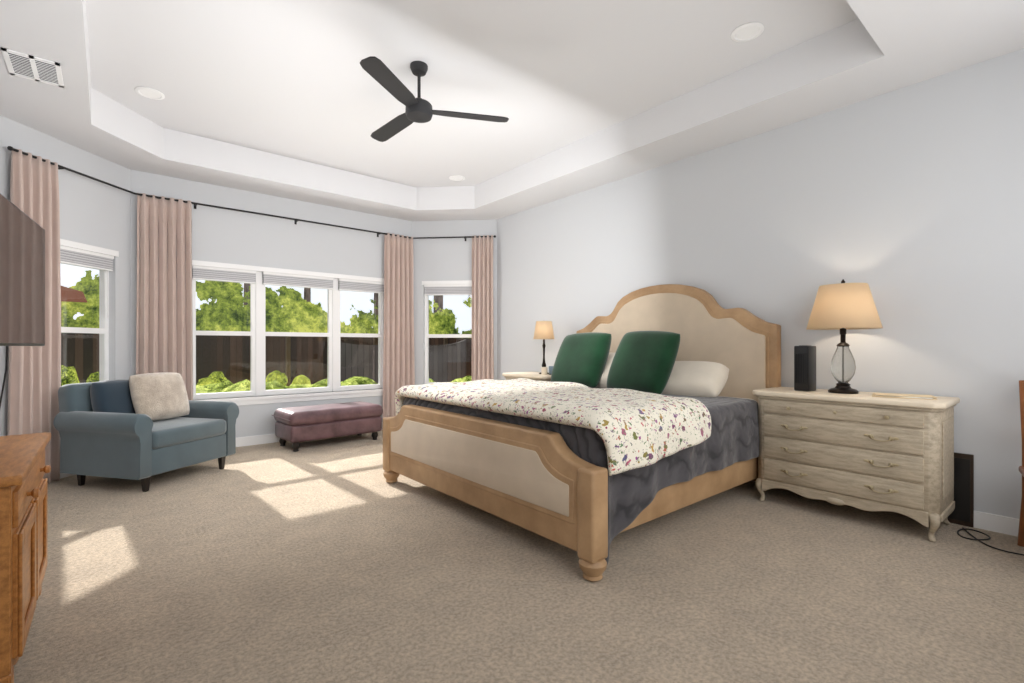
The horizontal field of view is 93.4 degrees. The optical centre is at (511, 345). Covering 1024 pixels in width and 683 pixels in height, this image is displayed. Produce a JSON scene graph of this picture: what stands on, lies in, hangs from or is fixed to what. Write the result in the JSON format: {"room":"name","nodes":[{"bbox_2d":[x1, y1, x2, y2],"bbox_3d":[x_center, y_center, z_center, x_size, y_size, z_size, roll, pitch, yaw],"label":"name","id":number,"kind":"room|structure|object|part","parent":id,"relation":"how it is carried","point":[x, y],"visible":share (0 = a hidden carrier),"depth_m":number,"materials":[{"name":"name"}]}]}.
{"room":"bedroom","nodes":[
{"label":"bedroom","id":0,"kind":"room"},
{"bbox_2d":[0,48,1023,518],"bbox_3d":[-0.495,-0.500,3.368,5.323,3.300,7.116,0,0,-40],"label":"wall","id":1,"kind":"structure","parent":0,"point":[906,204],"depth_m":3.91,"materials":[{"name":"grey paint"}]},
{"bbox_2d":[0,193,44,407],"bbox_3d":[-2.748,0.188,2.490,0.264,1.876,1.300,0,0,-34],"label":"television","id":2,"kind":"object","parent":1,"relation":"attached to","point":[22,278],"visible":1,"depth_m":2.63,"materials":[{"name":"black plastic"}]},
{"bbox_2d":[60,249,112,269],"label":"window blinds","id":3,"kind":"object","parent":1,"relation":"attached to","point":[84,259],"depth_m":4.43,"materials":[{"name":"white plastic"}]},
{"bbox_2d":[192,268,255,281],"label":"window blinds","id":4,"kind":"object","parent":1,"relation":"attached to","point":[196,272],"depth_m":5.42,"materials":[{"name":"white plastic"}]},
{"bbox_2d":[7,146,495,482],"bbox_3d":[-2.339,-0.212,5.560,4.763,2.695,0.933,0,0,-40],"label":"curtains","id":5,"kind":"object","parent":1,"relation":"attached to","point":[164,328],"visible":0.77,"depth_m":4.97,"materials":[{"name":"fabric"}]},
{"bbox_2d":[7,147,61,482],"bbox_3d":[-3.874,-0.205,3.916,0.299,2.680,0.275,0,0,-40],"label":"curtain","id":6,"kind":"object","parent":5,"relation":"hanging from","point":[34,372],"depth_m":3.97,"materials":[{"name":"fabric"}]},
{"bbox_2d":[135,192,193,458],"bbox_3d":[-3.597,-0.205,5.001,0.490,2.680,0.079,0,0,-40],"label":"curtain","id":7,"kind":"object","parent":5,"relation":"hanging from","point":[164,315],"depth_m":4.99,"materials":[{"name":"fabric"}]},
{"bbox_3d":[-2.316,-1.530,5.537,4.736,0.019,0.848,0,0,-40],"label":"curtain rod","id":8,"kind":"part","parent":5,"relation":"part of","materials":[{"name":"black metal"}]},
{"bbox_2d":[382,232,414,429],"bbox_3d":[-1.572,-0.205,6.700,0.476,2.680,0.079,0,0,-40],"label":"curtain","id":9,"kind":"object","parent":5,"relation":"hanging from","point":[398,336],"depth_m":6.67,"materials":[{"name":"fabric"}]},
{"bbox_2d":[471,235,494,427],"bbox_3d":[-0.408,-0.205,6.751,0.238,2.680,0.262,0,0,-40],"label":"curtain","id":10,"kind":"object","parent":5,"relation":"hanging from","point":[482,246],"depth_m":6.74,"materials":[{"name":"fabric"}]},
{"bbox_2d":[263,274,332,287],"label":"window blinds","id":11,"kind":"object","parent":1,"relation":"attached to","point":[267,278],"depth_m":5.93,"materials":[{"name":"white plastic"}]},
{"bbox_2d":[338,281,383,291],"label":"window blinds","id":12,"kind":"object","parent":1,"relation":"attached to","point":[341,284],"depth_m":6.45,"materials":[{"name":"white plastic"}]},
{"bbox_2d":[425,286,471,293],"label":"window blinds","id":13,"kind":"object","parent":1,"relation":"attached to","point":[454,289],"depth_m":6.89,"materials":[{"name":"white plastic"}]},
{"bbox_2d":[0,0,1023,220],"bbox_3d":[-0.474,-1.940,3.342,4.870,0.300,6.730,0,0,-40],"label":"ceiling tray","id":14,"kind":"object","parent":1,"relation":"attached to","point":[292,99],"visible":1,"depth_m":3.66,"materials":[{"name":"white paint"}]},
{"bbox_2d":[1,47,63,87],"bbox_3d":[-3.078,-1.785,3.108,0.260,0.009,0.360,0,0,-40],"label":"air vent grille","id":15,"kind":"object","parent":14,"relation":"attached to","point":[26,66],"visible":0.98,"depth_m":3.10,"materials":[{"name":"white metal"}]},
{"bbox_3d":[-3.168,-1.786,3.033,0.025,0.008,0.360,0,0,-40],"label":"frame","id":16,"kind":"part","parent":15,"relation":"part of","materials":[{"name":"white metal"}]},
{"bbox_3d":[-2.971,-1.786,2.980,0.260,0.008,0.025,0,0,-40],"label":"frame","id":17,"kind":"part","parent":15,"relation":"part of","materials":[{"name":"white metal"}]},
{"bbox_3d":[-3.078,-1.786,3.108,0.024,0.008,0.360,0,0,-40],"label":"frame","id":18,"kind":"part","parent":15,"relation":"part of","materials":[{"name":"white metal"}]},
{"bbox_3d":[-3.186,-1.786,3.237,0.260,0.008,0.025,0,0,-40],"label":"frame","id":19,"kind":"part","parent":15,"relation":"part of","materials":[{"name":"white metal"}]},
{"bbox_3d":[-2.988,-1.786,3.184,0.025,0.008,0.360,0,0,-40],"label":"frame","id":20,"kind":"part","parent":15,"relation":"part of","materials":[{"name":"white metal"}]},
{"bbox_2d":[135,87,164,99],"bbox_3d":[-2.988,-2.083,3.981,0.200,0.011,0.200,0,0,-40],"label":"recessed light","id":21,"kind":"object","parent":14,"relation":"attached to","point":[147,92],"visible":1,"depth_m":3.98,"materials":[{"name":"white plastic"}]},
{"bbox_2d":[360,56,508,141],"bbox_3d":[-0.769,-1.889,3.710,1.207,0.402,1.089,0,0,-40],"label":"fan","id":22,"kind":"object","parent":14,"relation":"hanging from","point":[418,109],"visible":1,"depth_m":3.55,"materials":[{"name":"black metal"}]},
{"bbox_3d":[-0.806,-1.755,3.227,0.132,0.008,0.590,-10,-3,17],"label":"blade","id":23,"kind":"part","parent":22,"relation":"part of","materials":[{"name":"grey wood"}]},
{"bbox_3d":[-0.956,-1.755,3.877,0.132,0.008,0.590,14,-9,-42],"label":"blade","id":24,"kind":"part","parent":22,"relation":"part of","materials":[{"name":"grey"}]},
{"bbox_3d":[-0.693,-1.925,3.595,0.024,0.210,0.023,0,0,-40],"label":"rod","id":25,"kind":"part","parent":22,"relation":"part of","materials":[{"name":"grey metal"}]},
{"bbox_3d":[-0.693,-1.764,3.595,0.200,0.152,0.200,0,0,-40],"label":"motor","id":26,"kind":"part","parent":22,"relation":"part of","materials":[{"name":"grey metal"}]},
{"bbox_3d":[-0.318,-1.755,3.682,0.590,0.008,0.132,0,10,-13],"label":"blade","id":27,"kind":"part","parent":22,"relation":"part of","materials":[{"name":"grey"}]},
{"bbox_2d":[449,175,464,180],"bbox_3d":[-0.682,-2.083,5.994,0.200,0.011,0.200,0,0,-40],"label":"recessed light","id":28,"kind":"object","parent":14,"relation":"attached to","point":[457,178],"visible":1,"depth_m":5.99,"materials":[{"name":"white plastic"}]},
{"bbox_2d":[731,22,763,41],"bbox_3d":[1.565,-2.083,3.206,0.200,0.011,0.200,0,0,-40],"label":"recessed light","id":29,"kind":"object","parent":14,"relation":"attached to","point":[747,32],"visible":1,"depth_m":3.20,"materials":[{"name":"white plastic"}]},
{"bbox_2d":[60,422,1018,536],"bbox_3d":[-0.474,1.097,3.342,4.870,0.105,6.730,0,0,-40],"label":"baseboard","id":30,"kind":"structure","parent":1,"relation":"attached to","point":[997,523],"depth_m":3.02,"materials":[{"name":"white"}]},
{"bbox_2d":[13,430,1023,682],"bbox_3d":[-0.474,1.150,3.342,5.270,0.001,7.130,0,0,-40],"label":"floor","id":31,"kind":"structure","parent":0,"point":[335,560],"depth_m":2.27,"materials":[{"name":"beige carpet"}]},
{"bbox_2d":[0,432,50,682],"bbox_3d":[-2.038,0.780,1.788,0.448,0.740,1.000,0,0,-40],"label":"base cabinet","id":32,"kind":"object","parent":31,"relation":"on","point":[24,469],"visible":1,"depth_m":1.62,"materials":[{"name":"brown wood"}]},
{"bbox_3d":[-1.630,0.818,1.602,0.010,0.405,0.060,0,0,-40],"label":"door frame","id":33,"kind":"part","parent":32,"relation":"part of","materials":[{"name":"brown wood"}]},
{"bbox_3d":[-1.754,0.818,1.729,0.017,0.405,0.415,0,0,-40],"label":"door","id":34,"kind":"part","parent":32,"relation":"part of","materials":[{"name":"brown wood"}]},
{"bbox_3d":[-1.744,0.645,1.738,0.010,0.060,0.295,0,0,-40],"label":"door frame","id":35,"kind":"part","parent":32,"relation":"part of","materials":[{"name":"brown wood"}]},
{"bbox_3d":[-1.744,0.990,1.738,0.010,0.060,0.295,0,0,-40],"label":"door frame","id":36,"kind":"part","parent":32,"relation":"part of","materials":[{"name":"brown wood"}]},
{"bbox_3d":[-1.900,0.535,1.904,0.019,0.120,0.870,0,0,-40],"label":"drawer","id":37,"kind":"part","parent":32,"relation":"part of","materials":[{"name":"brown wood"}]},
{"bbox_3d":[-1.738,0.535,1.753,0.034,0.036,0.036,0,0,-40],"label":"knob","id":38,"kind":"part","parent":32,"relation":"part of","materials":[{"name":"brown wood"}]},
{"bbox_3d":[-1.858,0.818,1.874,0.010,0.405,0.060,0,0,-40],"label":"door frame","id":39,"kind":"part","parent":32,"relation":"part of","materials":[{"name":"brown wood"}]},
{"bbox_3d":[-1.923,0.818,1.950,0.010,0.405,0.060,0,0,-40],"label":"door frame","id":40,"kind":"part","parent":32,"relation":"part of","materials":[{"name":"brown wood"}]},
{"bbox_3d":[-2.037,0.645,2.087,0.010,0.060,0.295,0,0,-40],"label":"door frame","id":41,"kind":"part","parent":32,"relation":"part of","materials":[{"name":"brown wood"}]},
{"bbox_3d":[-2.037,0.990,2.087,0.010,0.060,0.295,0,0,-40],"label":"door frame","id":42,"kind":"part","parent":32,"relation":"part of","materials":[{"name":"brown wood"}]},
{"bbox_3d":[-2.021,0.535,2.090,0.034,0.036,0.036,0,0,-40],"label":"knob","id":43,"kind":"part","parent":32,"relation":"part of","materials":[{"name":"brown wood"}]},
{"bbox_3d":[-2.151,0.818,2.223,0.010,0.405,0.060,0,0,-40],"label":"door frame","id":44,"kind":"part","parent":32,"relation":"part of","materials":[{"name":"brown wood"}]},
{"bbox_2d":[53,372,238,491],"bbox_3d":[-3.172,0.696,4.254,0.922,0.909,1.006,0,0,15],"label":"armchair","id":45,"kind":"object","parent":31,"relation":"on","point":[144,428],"visible":1,"depth_m":3.96,"materials":[{"name":"blue fabric"}]},
{"label":"leg","id":46,"kind":"part","parent":45,"relation":"part of","materials":[{"name":"black wood"}]},
{"bbox_3d":[-3.252,0.778,3.836,0.836,0.503,0.157,0,0,15],"label":"arm","id":47,"kind":"part","parent":45,"relation":"part of"},
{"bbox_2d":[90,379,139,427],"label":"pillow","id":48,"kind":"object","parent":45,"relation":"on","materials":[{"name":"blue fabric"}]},
{"label":"leg","id":49,"kind":"part","parent":45,"relation":"part of","materials":[{"name":"black wood"}]},
{"bbox_3d":[-3.069,0.748,4.227,0.708,0.145,0.715,0,0,15],"label":"seat","id":50,"kind":"part","parent":45,"relation":"part of","materials":[{"name":"teal fabric"}]},
{"bbox_3d":[-3.037,0.778,4.658,0.836,0.503,0.157,0,0,15],"label":"arm","id":51,"kind":"part","parent":45,"relation":"part of"},
{"label":"leg","id":52,"kind":"part","parent":45,"relation":"part of","materials":[{"name":"black wood"}]},
{"bbox_2d":[272,401,382,451],"bbox_3d":[-2.163,0.932,5.730,1.127,0.435,0.580,0,0,-44],"label":"ottoman","id":53,"kind":"object","parent":31,"relation":"on","point":[295,426],"visible":1,"depth_m":5.48,"materials":[{"name":"leather"}]},
{"bbox_3d":[-2.637,1.097,5.550,0.080,0.105,0.080,0,0,-44],"label":"leg","id":54,"kind":"part","parent":53,"relation":"part of","materials":[{"name":"black wood"}]},
{"bbox_3d":[-2.359,1.097,5.262,0.080,0.105,0.080,0,0,-44],"label":"leg","id":55,"kind":"part","parent":53,"relation":"part of","materials":[{"name":"black wood"}]},
{"bbox_3d":[-1.683,1.097,5.915,0.080,0.105,0.080,0,0,-44],"label":"leg","id":56,"kind":"part","parent":53,"relation":"part of","materials":[{"name":"black wood"}]},
{"bbox_2d":[502,372,550,381],"bbox_3d":[0.302,0.739,5.762,0.539,0.819,0.780,0,0,-40],"label":"nightstand","id":57,"kind":"object","parent":31,"relation":"on","point":[536,376],"visible":0.04,"depth_m":5.57,"materials":[{"name":"beige wood"}]},
{"bbox_3d":[0.312,0.374,5.771,0.512,0.020,0.744,0,0,-40],"label":"mould","id":58,"kind":"part","parent":57,"relation":"part of","materials":[{"name":"beige wood"}]},
{"bbox_2d":[533,321,553,373],"bbox_3d":[0.378,0.013,5.695,0.250,0.630,0.250,0,0,-40],"label":"lamp","id":59,"kind":"object","parent":57,"relation":"on","point":[543,330],"visible":0.85,"depth_m":5.61,"materials":[{"name":"beige fabric"}]},
{"bbox_3d":[0.378,-0.186,5.695,0.250,0.210,0.250,0,0,-40],"label":"lamp shade","id":60,"kind":"part","parent":59,"relation":"part of","materials":[{"name":"fabric"}]},
{"bbox_2d":[541,367,546,374],"bbox_3d":[0.373,0.286,5.561,0.072,0.085,0.072,0,0,-40],"label":"candle","id":61,"kind":"object","parent":57,"relation":"on","point":[543,370],"visible":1,"depth_m":5.53,"materials":[{"name":"beige wax"}]},
{"bbox_2d":[548,366,552,374],"bbox_3d":[0.461,0.278,5.517,0.080,0.100,0.060,0,0,30],"label":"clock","id":62,"kind":"object","parent":57,"relation":"on","point":[550,369],"visible":0.46,"depth_m":5.51,"materials":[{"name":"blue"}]},
{"bbox_2d":[383,284,780,581],"bbox_3d":[0.564,0.278,3.962,2.422,1.745,2.437,0,0,-40],"label":"bed","id":63,"kind":"object","parent":31,"relation":"on","point":[641,407],"visible":1,"depth_m":3.19,"materials":[{"name":"brown wood"}]},
{"bbox_3d":[-1.015,0.826,4.069,0.124,0.448,0.110,0,0,-40],"label":"post leg","id":64,"kind":"part","parent":63,"relation":"part of","materials":[{"name":"brown wood"}]},
{"bbox_3d":[-1.015,1.090,4.069,0.140,0.120,0.138,0,0,-40],"label":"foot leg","id":65,"kind":"part","parent":63,"relation":"part of","materials":[{"name":"brown wood"}]},
{"bbox_3d":[-0.344,0.718,3.197,0.030,0.295,1.990,0,0,-40],"label":"footboard panel","id":66,"kind":"part","parent":63,"relation":"part of","materials":[{"name":"beige fabric"}]},
{"bbox_3d":[-0.307,0.750,3.228,0.100,0.560,2.200,0,0,-40],"label":"footboard frame","id":67,"kind":"part","parent":63,"relation":"part of","materials":[{"name":"brown wood"}]},
{"bbox_2d":[394,377,711,475],"bbox_3d":[0.259,0.507,3.705,1.471,0.393,2.447,0,0,-40],"label":"duvet","id":68,"kind":"object","parent":63,"relation":"on","point":[609,431],"depth_m":2.80,"materials":[{"name":"white fabric"}]},
{"bbox_2d":[550,332,611,388],"bbox_3d":[0.684,0.140,4.816,0.640,0.640,0.200,-2,-30,48],"label":"pillow","id":69,"kind":"object","parent":63,"relation":"on","point":[582,358],"depth_m":4.67,"materials":[{"name":"fabric"}]},
{"bbox_3d":[0.399,0.826,2.384,0.124,0.448,0.110,0,0,-40],"label":"post leg","id":70,"kind":"part","parent":63,"relation":"part of","materials":[{"name":"brown wood"}]},
{"bbox_3d":[0.399,1.090,2.384,0.140,0.120,0.138,0,0,-40],"label":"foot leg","id":71,"kind":"part","parent":63,"relation":"part of","materials":[{"name":"brown wood"}]},
{"bbox_2d":[606,330,680,395],"bbox_3d":[1.144,0.140,4.237,0.200,0.640,0.640,34,-18,-33],"label":"pillow","id":72,"kind":"object","parent":63,"relation":"on","point":[643,361],"depth_m":4.09,"materials":[{"name":"fabric"}]},
{"bbox_3d":[1.419,0.145,4.676,0.030,1.310,1.990,0,0,-40],"label":"headboard panel","id":73,"kind":"part","parent":63,"relation":"part of","materials":[{"name":"beige fabric"}]},
{"bbox_3d":[1.459,0.263,4.710,0.090,1.715,2.160,0,0,-40],"label":"headboard frame","id":74,"kind":"part","parent":63,"relation":"part of","materials":[{"name":"brown wood"}]},
{"bbox_2d":[649,360,729,400],"bbox_3d":[1.501,0.290,4.092,0.620,0.220,0.440,0,30,42],"label":"pillow","id":75,"kind":"object","parent":63,"relation":"on","point":[701,379],"depth_m":3.93,"materials":[{"name":"white fabric"}]},
{"bbox_2d":[752,387,959,541],"bbox_3d":[2.313,0.739,3.331,0.540,0.819,1.090,0,0,-40],"label":"dresser","id":76,"kind":"object","parent":31,"relation":"on","point":[865,451],"visible":1,"depth_m":3.07,"materials":[{"name":"beige wood"}]},
{"bbox_3d":[1.847,1.062,3.574,0.074,0.175,0.074,0,0,-40],"label":"leg","id":77,"kind":"part","parent":76,"relation":"part of","materials":[{"name":"beige wood"}]},
{"bbox_3d":[1.956,0.896,3.354,0.022,0.023,0.106,0,0,-40],"label":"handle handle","id":78,"kind":"part","parent":76,"relation":"part of","materials":[{"name":"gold metal"}]},
{"bbox_3d":[1.956,0.736,3.354,0.022,0.023,0.106,0,0,-40],"label":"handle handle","id":79,"kind":"part","parent":76,"relation":"part of","materials":[{"name":"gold metal"}]},
{"bbox_3d":[1.956,0.576,3.354,0.022,0.023,0.106,0,0,-40],"label":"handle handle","id":80,"kind":"part","parent":76,"relation":"part of","materials":[{"name":"gold metal"}]},
{"bbox_2d":[794,345,815,390],"bbox_3d":[2.154,0.162,3.544,0.120,0.333,0.104,0,0,-32],"label":"speaker","id":81,"kind":"object","parent":76,"relation":"on","point":[804,367],"visible":1,"depth_m":3.51,"materials":[{"name":"black plastic"}]},
{"bbox_2d":[794,354,795,382],"bbox_3d":[2.084,0.164,3.546,0.004,0.210,0.006,0,0,-32],"label":"grille","id":82,"kind":"object","parent":81,"relation":"attached to","point":[794,354],"depth_m":3.55,"materials":[{"name":"black fabric"}]},
{"bbox_2d":[796,354,797,382],"bbox_3d":[2.091,0.164,3.536,0.004,0.210,0.006,0,0,-32],"label":"grille","id":83,"kind":"object","parent":81,"relation":"attached to","point":[796,354],"depth_m":3.54,"materials":[{"name":"black fabric"}]},
{"bbox_2d":[798,354,799,382],"label":"grille","id":84,"kind":"object","parent":81,"relation":"attached to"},
{"bbox_2d":[799,354,800,382],"bbox_3d":[2.103,0.164,3.516,0.004,0.210,0.006,0,0,-32],"label":"grille","id":85,"kind":"object","parent":81,"relation":"attached to","point":[799,354],"depth_m":3.52,"materials":[{"name":"black metal"}]},
{"bbox_2d":[801,354,802,382],"bbox_3d":[2.110,0.164,3.506,0.004,0.210,0.006,0,0,-32],"label":"grille","id":86,"kind":"object","parent":81,"relation":"attached to","point":[801,354],"depth_m":3.51,"materials":[{"name":"black metal"}]},
{"bbox_2d":[803,354,804,383],"label":"grille","id":87,"kind":"object","parent":81,"relation":"attached to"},
{"bbox_2d":[805,354,806,383],"bbox_3d":[2.122,0.164,3.485,0.004,0.210,0.006,0,0,-32],"label":"grille","id":88,"kind":"object","parent":81,"relation":"attached to","point":[805,354],"depth_m":3.48,"materials":[{"name":"black metal"}]},
{"bbox_2d":[806,279,882,393],"bbox_3d":[2.326,-0.071,3.388,0.444,0.800,0.444,0,0,-40],"label":"lamp","id":89,"kind":"object","parent":76,"relation":"on","point":[842,306],"visible":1,"depth_m":3.29,"materials":[{"name":"beige fabric"}]},
{"bbox_3d":[2.326,-0.234,3.388,0.080,0.475,0.080,0,0,-40],"label":"stem","id":90,"kind":"part","parent":89,"relation":"part of","materials":[{"name":"brown metal"}]},
{"bbox_3d":[2.326,-0.274,3.388,0.444,0.306,0.444,0,0,-40],"label":"lamp shade","id":91,"kind":"part","parent":89,"relation":"part of","materials":[{"name":"fabric"}]},
{"bbox_3d":[2.135,0.892,3.182,0.024,0.145,0.900,0,0,-40],"label":"drawer","id":92,"kind":"part","parent":76,"relation":"part of","materials":[{"name":"beige wood"}]},
{"bbox_3d":[2.135,0.733,3.182,0.024,0.145,0.900,0,0,-40],"label":"drawer","id":93,"kind":"part","parent":76,"relation":"part of","materials":[{"name":"beige wood"}]},
{"bbox_3d":[2.135,0.573,3.182,0.024,0.145,0.900,0,0,-40],"label":"drawer","id":94,"kind":"part","parent":76,"relation":"part of","materials":[{"name":"beige wood"}]},
{"bbox_3d":[2.135,0.438,3.182,0.024,0.095,0.900,0,0,-40],"label":"drawer","id":95,"kind":"part","parent":76,"relation":"part of","materials":[{"name":"beige wood"}]},
{"bbox_3d":[2.324,0.374,3.340,0.512,0.020,1.054,0,0,-40],"label":"mould","id":96,"kind":"part","parent":76,"relation":"part of","materials":[{"name":"beige wood"}]},
{"bbox_3d":[2.237,0.882,3.038,0.004,0.018,0.036,0,0,-40],"label":"handle knob","id":97,"kind":"part","parent":76,"relation":"part of","materials":[{"name":"gold metal"}]},
{"bbox_3d":[2.237,0.723,3.038,0.004,0.018,0.036,0,0,-40],"label":"handle knob","id":98,"kind":"part","parent":76,"relation":"part of","materials":[{"name":"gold metal"}]},
{"bbox_3d":[2.237,0.562,3.038,0.004,0.018,0.036,0,0,-40],"label":"handle knob","id":99,"kind":"part","parent":76,"relation":"part of","materials":[{"name":"gold metal"}]},
{"bbox_3d":[2.249,0.886,3.020,0.009,0.028,0.027,0,0,-40],"label":"handle knob","id":100,"kind":"part","parent":76,"relation":"part of","materials":[{"name":"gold metal"}]},
{"bbox_3d":[2.249,0.727,3.020,0.009,0.028,0.027,0,0,-40],"label":"handle knob","id":101,"kind":"part","parent":76,"relation":"part of","materials":[{"name":"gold metal"}]},
{"bbox_3d":[2.249,0.567,3.020,0.009,0.028,0.027,0,0,-40],"label":"handle knob","id":102,"kind":"part","parent":76,"relation":"part of","materials":[{"name":"gold metal"}]},
{"bbox_3d":[2.274,0.896,2.975,0.022,0.023,0.106,0,0,-40],"label":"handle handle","id":103,"kind":"part","parent":76,"relation":"part of","materials":[{"name":"gold metal"}]},
{"bbox_3d":[2.274,0.736,2.975,0.022,0.023,0.106,0,0,-40],"label":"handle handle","id":104,"kind":"part","parent":76,"relation":"part of","materials":[{"name":"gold metal"}]},
{"bbox_3d":[2.274,0.576,2.975,0.022,0.023,0.106,0,0,-40],"label":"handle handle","id":105,"kind":"part","parent":76,"relation":"part of","materials":[{"name":"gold metal"}]},
{"bbox_3d":[2.313,0.886,2.943,0.009,0.028,0.027,0,0,-40],"label":"handle knob","id":106,"kind":"part","parent":76,"relation":"part of","materials":[{"name":"gold metal"}]},
{"bbox_3d":[2.313,0.727,2.943,0.009,0.028,0.027,0,0,-40],"label":"handle knob","id":107,"kind":"part","parent":76,"relation":"part of","materials":[{"name":"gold metal"}]},
{"bbox_3d":[2.313,0.567,2.943,0.009,0.028,0.027,0,0,-40],"label":"handle knob","id":108,"kind":"part","parent":76,"relation":"part of","materials":[{"name":"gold metal"}]},
{"bbox_3d":[2.329,0.882,2.928,0.004,0.018,0.036,0,0,-40],"label":"handle knob","id":109,"kind":"part","parent":76,"relation":"part of","materials":[{"name":"gold metal"}]},
{"bbox_3d":[2.329,0.723,2.928,0.004,0.018,0.036,0,0,-40],"label":"handle knob","id":110,"kind":"part","parent":76,"relation":"part of","materials":[{"name":"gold metal"}]},
{"bbox_3d":[2.329,0.562,2.928,0.004,0.018,0.036,0,0,-40],"label":"handle knob","id":111,"kind":"part","parent":76,"relation":"part of","materials":[{"name":"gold metal"}]},
{"bbox_2d":[872,393,937,399],"bbox_3d":[2.524,0.321,3.108,0.324,0.016,0.243,0,0,38],"label":"folder","id":112,"kind":"object","parent":76,"relation":"on","point":[909,396],"visible":1,"depth_m":3.06,"materials":[{"name":"beige paper"}]},
{"bbox_3d":[2.471,1.062,2.830,0.074,0.175,0.074,0,0,-40],"label":"leg","id":113,"kind":"part","parent":76,"relation":"part of","materials":[{"name":"beige wood"}]},
{"bbox_3d":[2.675,0.680,2.958,0.345,0.460,0.008,0,0,-40],"label":"panel","id":114,"kind":"part","parent":76,"relation":"part of","materials":[{"name":"beige wood"}]},
{"bbox_3d":[2.808,1.062,3.109,0.065,0.175,0.078,0,0,-40],"label":"leg","id":115,"kind":"part","parent":76,"relation":"part of","materials":[{"name":"beige wood"}]},
{"bbox_2d":[947,452,973,526],"bbox_3d":[2.870,0.920,3.119,0.022,0.460,0.170,0,0,-40],"label":"speaker","id":116,"kind":"object","parent":31,"relation":"on","point":[962,513],"visible":0.58,"depth_m":3.08,"materials":[{"name":"black plastic"}]},
{"bbox_2d":[957,528,990,539],"bbox_3d":[2.797,1.144,2.921,0.208,0.016,0.148,0,0,-40],"label":"cable loop","id":117,"kind":"object","parent":31,"relation":"on","point":[989,538],"visible":1,"depth_m":2.92,"materials":[{"name":"black rubber"}]},
{"bbox_2d":[1017,380,1023,546],"bbox_3d":[2.944,0.675,2.457,0.460,0.958,0.520,0,0,40],"label":"wood chair","id":118,"kind":"object","parent":31,"relation":"on","point":[1020,541],"visible":1,"depth_m":2.74,"materials":[{"name":"brown wood"}]},
{"bbox_3d":[2.924,0.700,2.434,0.460,0.040,0.460,0,0,40],"label":"seat","id":119,"kind":"part","parent":118,"relation":"part of","materials":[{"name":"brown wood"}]},
{"bbox_2d":[962,527,1023,555],"bbox_3d":[2.924,1.144,2.702,0.290,0.008,0.627,0,0,-40],"label":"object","id":120,"kind":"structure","parent":0,"point":[992,546],"depth_m":2.73,"materials":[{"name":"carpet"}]},
{"label":"outside","id":121,"kind":"structure","parent":0,"visible":0},
{"bbox_2d":[60,263,471,393],"bbox_3d":[-13.009,-6.579,19.393,95.000,16.541,33.563,0,0,-40],"label":"garden","id":122,"kind":"object","parent":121,"point":[280,326],"depth_m":12.75,"materials":[{"name":"green plant"}]}
]}

